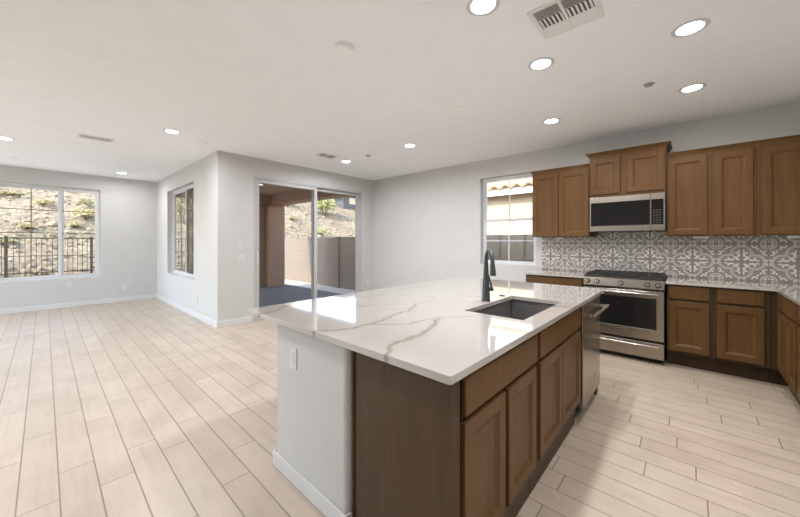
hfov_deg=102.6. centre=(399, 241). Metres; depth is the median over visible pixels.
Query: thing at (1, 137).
recessed light
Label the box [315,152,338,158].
ceiling vent
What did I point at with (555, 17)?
ceiling vent
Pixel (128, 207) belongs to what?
wall
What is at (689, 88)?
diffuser
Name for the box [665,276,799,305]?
countertop
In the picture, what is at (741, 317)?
base cabinet
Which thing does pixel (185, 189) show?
window
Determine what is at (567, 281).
base cabinet
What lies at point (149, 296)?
baseboard
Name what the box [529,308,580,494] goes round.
base cabinet
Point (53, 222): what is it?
rocks
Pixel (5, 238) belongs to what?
metal fence
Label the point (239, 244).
light switch
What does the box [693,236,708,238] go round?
outlet strip
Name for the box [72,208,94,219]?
desert shrub
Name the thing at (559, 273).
countertop
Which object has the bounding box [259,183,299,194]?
ceiling
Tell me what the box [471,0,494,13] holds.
diffuser
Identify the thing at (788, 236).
outlet strip
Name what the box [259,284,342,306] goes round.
patio slab
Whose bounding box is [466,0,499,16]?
recessed light
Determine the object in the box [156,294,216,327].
baseboard
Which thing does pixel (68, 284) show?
wall outlet
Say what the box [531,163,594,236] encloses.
upper cabinet
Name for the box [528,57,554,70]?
recessed light
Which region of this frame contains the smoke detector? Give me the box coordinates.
[334,41,353,55]
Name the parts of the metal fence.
post, post, rail, rail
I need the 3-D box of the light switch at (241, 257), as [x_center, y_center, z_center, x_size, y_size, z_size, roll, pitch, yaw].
[-2.567,0.272,5.215,0.010,0.118,0.118,0,0,42]
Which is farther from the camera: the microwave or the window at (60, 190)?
the window at (60, 190)
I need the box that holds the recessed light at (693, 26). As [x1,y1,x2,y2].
[671,18,710,36]
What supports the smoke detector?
attached to the ceiling at (262, 79)
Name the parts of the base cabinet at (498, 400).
door, drawer, door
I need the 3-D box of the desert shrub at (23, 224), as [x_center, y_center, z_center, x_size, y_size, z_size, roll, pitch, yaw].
[-14.336,-0.578,12.339,0.587,0.341,0.557,0,0,42]
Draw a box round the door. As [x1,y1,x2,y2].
[254,176,361,320]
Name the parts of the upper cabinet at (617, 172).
door, crown molding, door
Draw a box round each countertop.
[248,277,604,384]
[524,269,585,277]
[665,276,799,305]
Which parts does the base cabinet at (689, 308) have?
drawer, door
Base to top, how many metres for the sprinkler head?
0.018 m
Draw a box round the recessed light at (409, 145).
[403,143,416,147]
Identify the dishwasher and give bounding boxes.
[574,296,609,417]
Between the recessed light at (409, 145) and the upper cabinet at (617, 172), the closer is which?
the upper cabinet at (617, 172)
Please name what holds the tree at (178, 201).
on the hillside
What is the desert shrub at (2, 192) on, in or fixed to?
on the hillside
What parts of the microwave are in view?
door glass, panel glass, control panel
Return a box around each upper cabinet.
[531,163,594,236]
[585,141,671,197]
[666,140,756,235]
[753,134,799,235]
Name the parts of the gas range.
oven door, control panel, handle, handle, warming drawer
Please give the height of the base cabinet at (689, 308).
0.885 m
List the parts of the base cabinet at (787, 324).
door, drawer, door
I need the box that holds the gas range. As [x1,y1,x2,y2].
[584,269,667,363]
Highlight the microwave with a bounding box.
[590,192,666,233]
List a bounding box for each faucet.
[482,248,495,301]
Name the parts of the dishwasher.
door, handle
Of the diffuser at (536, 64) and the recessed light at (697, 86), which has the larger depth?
the recessed light at (697, 86)
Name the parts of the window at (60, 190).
sash, sash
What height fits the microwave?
0.467 m
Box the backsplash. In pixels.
[542,231,799,283]
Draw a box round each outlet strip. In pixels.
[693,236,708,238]
[787,235,799,237]
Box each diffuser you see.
[165,130,178,133]
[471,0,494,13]
[532,60,550,68]
[545,119,557,123]
[676,21,704,34]
[682,85,701,91]
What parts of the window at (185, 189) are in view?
sash, sash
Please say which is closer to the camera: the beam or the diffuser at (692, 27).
the diffuser at (692, 27)
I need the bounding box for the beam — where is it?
[176,188,348,205]
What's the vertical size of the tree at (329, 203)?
1.905 m
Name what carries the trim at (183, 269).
attached to the wall at (335, 255)
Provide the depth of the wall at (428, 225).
5.80 m
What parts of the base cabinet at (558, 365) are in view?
door, rail, drawer, door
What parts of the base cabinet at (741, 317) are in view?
drawer, door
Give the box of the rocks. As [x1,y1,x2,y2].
[0,188,354,276]
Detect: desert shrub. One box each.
[0,190,26,195]
[0,239,17,244]
[16,222,37,229]
[33,199,52,205]
[65,220,83,227]
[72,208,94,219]
[78,198,94,204]
[317,227,326,234]
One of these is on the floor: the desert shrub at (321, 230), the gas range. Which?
the gas range
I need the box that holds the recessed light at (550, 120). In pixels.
[542,118,560,123]
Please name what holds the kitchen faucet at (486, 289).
on the countertop at (433, 330)
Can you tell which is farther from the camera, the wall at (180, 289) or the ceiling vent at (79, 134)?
the wall at (180, 289)
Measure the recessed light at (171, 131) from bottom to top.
0.005 m
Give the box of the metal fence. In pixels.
[0,236,193,277]
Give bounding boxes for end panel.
[352,351,459,516]
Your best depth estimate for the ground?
10.70 m
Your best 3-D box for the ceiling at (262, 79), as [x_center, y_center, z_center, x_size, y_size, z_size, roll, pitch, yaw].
[-2.728,-1.454,3.058,10.947,0.140,9.610,0,0,42]
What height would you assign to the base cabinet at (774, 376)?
0.885 m
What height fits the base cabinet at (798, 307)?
0.885 m
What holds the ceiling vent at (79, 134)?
in the ceiling at (262, 79)
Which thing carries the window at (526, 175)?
in the wall at (428, 225)
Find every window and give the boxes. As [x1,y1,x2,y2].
[0,182,99,282]
[172,184,193,277]
[483,173,535,265]
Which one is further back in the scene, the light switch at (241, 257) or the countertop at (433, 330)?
the light switch at (241, 257)
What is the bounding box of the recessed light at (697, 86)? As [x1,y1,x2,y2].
[678,83,706,92]
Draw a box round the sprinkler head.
[643,82,654,86]
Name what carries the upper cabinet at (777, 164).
attached to the wall at (428, 225)
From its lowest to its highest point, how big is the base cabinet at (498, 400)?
0.885 m
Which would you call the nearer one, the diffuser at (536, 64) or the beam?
the diffuser at (536, 64)
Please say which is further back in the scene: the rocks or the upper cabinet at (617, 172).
the rocks
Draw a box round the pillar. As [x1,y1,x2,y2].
[259,205,284,286]
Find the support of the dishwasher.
on the floor
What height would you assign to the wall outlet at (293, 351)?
0.118 m
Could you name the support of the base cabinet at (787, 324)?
on the floor
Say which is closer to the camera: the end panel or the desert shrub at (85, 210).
the end panel
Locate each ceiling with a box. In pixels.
[0,0,799,181]
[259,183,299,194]
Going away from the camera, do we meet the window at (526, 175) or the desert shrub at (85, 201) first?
the window at (526, 175)
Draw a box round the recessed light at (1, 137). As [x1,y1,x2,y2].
[0,136,14,139]
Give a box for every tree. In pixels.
[176,198,193,223]
[317,199,336,215]
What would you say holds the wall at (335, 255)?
on the ground
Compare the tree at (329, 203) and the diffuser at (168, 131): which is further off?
the tree at (329, 203)
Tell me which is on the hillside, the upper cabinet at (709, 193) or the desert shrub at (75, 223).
the desert shrub at (75, 223)
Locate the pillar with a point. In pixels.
(271, 217)
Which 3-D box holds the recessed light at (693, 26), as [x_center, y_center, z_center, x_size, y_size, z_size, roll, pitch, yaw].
[1.909,-1.401,2.110,0.196,0.005,0.196,0,0,42]
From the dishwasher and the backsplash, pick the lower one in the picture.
the dishwasher
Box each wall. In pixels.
[0,165,156,308]
[157,152,213,319]
[214,150,373,321]
[277,324,351,513]
[285,234,533,289]
[374,102,799,289]
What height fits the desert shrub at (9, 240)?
0.362 m
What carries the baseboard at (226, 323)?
attached to the wall at (234, 174)
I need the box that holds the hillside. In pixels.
[0,187,354,277]
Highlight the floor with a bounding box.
[0,298,799,516]
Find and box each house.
[334,196,354,209]
[487,177,531,234]
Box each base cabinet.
[460,334,537,516]
[526,274,584,286]
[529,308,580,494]
[667,284,712,370]
[712,287,770,381]
[768,291,788,385]
[777,294,799,404]
[797,306,799,400]
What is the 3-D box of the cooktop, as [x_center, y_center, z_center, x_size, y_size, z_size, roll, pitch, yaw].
[2.760,0.416,3.922,0.772,0.014,0.618,0,0,42]
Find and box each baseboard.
[0,294,155,313]
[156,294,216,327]
[217,316,251,327]
[273,448,351,516]
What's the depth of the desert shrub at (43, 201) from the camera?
14.11 m
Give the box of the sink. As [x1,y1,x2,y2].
[475,299,553,319]
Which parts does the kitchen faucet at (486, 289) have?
spout, handle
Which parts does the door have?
handle, panel, panel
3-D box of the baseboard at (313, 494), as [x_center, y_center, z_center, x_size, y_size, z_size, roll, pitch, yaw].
[0.291,1.298,2.576,0.700,0.088,2.383,0,0,42]
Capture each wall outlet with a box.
[66,282,71,287]
[290,346,296,369]
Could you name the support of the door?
in the wall at (234, 174)
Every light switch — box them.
[237,242,241,248]
[238,254,245,261]
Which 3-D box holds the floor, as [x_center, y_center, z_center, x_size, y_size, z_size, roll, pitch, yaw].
[-2.728,1.401,3.058,10.947,0.120,9.610,0,0,42]
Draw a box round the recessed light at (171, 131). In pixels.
[163,129,180,133]
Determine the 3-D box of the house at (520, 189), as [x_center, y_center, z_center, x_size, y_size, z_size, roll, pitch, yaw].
[5.226,-0.497,8.038,15.600,3.938,3.060,0,0,42]
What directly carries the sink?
in the countertop at (433, 330)
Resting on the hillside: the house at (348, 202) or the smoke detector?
the house at (348, 202)
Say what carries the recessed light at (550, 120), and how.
in the ceiling at (262, 79)
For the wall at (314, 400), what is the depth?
1.63 m
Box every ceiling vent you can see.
[77,133,114,142]
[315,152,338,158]
[526,0,604,39]
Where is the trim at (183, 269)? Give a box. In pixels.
[2,267,193,277]
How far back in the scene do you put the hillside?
13.59 m
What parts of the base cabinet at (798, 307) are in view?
drawer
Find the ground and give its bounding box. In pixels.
[285,279,354,293]
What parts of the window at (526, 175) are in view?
sash, sash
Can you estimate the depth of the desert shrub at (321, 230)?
21.85 m
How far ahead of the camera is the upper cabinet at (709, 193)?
3.42 m
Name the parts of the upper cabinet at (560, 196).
door, crown molding, door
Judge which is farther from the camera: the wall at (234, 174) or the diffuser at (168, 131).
the wall at (234, 174)
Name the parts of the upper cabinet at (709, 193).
door, crown molding, door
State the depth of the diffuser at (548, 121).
3.75 m
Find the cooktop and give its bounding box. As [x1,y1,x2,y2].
[584,272,667,280]

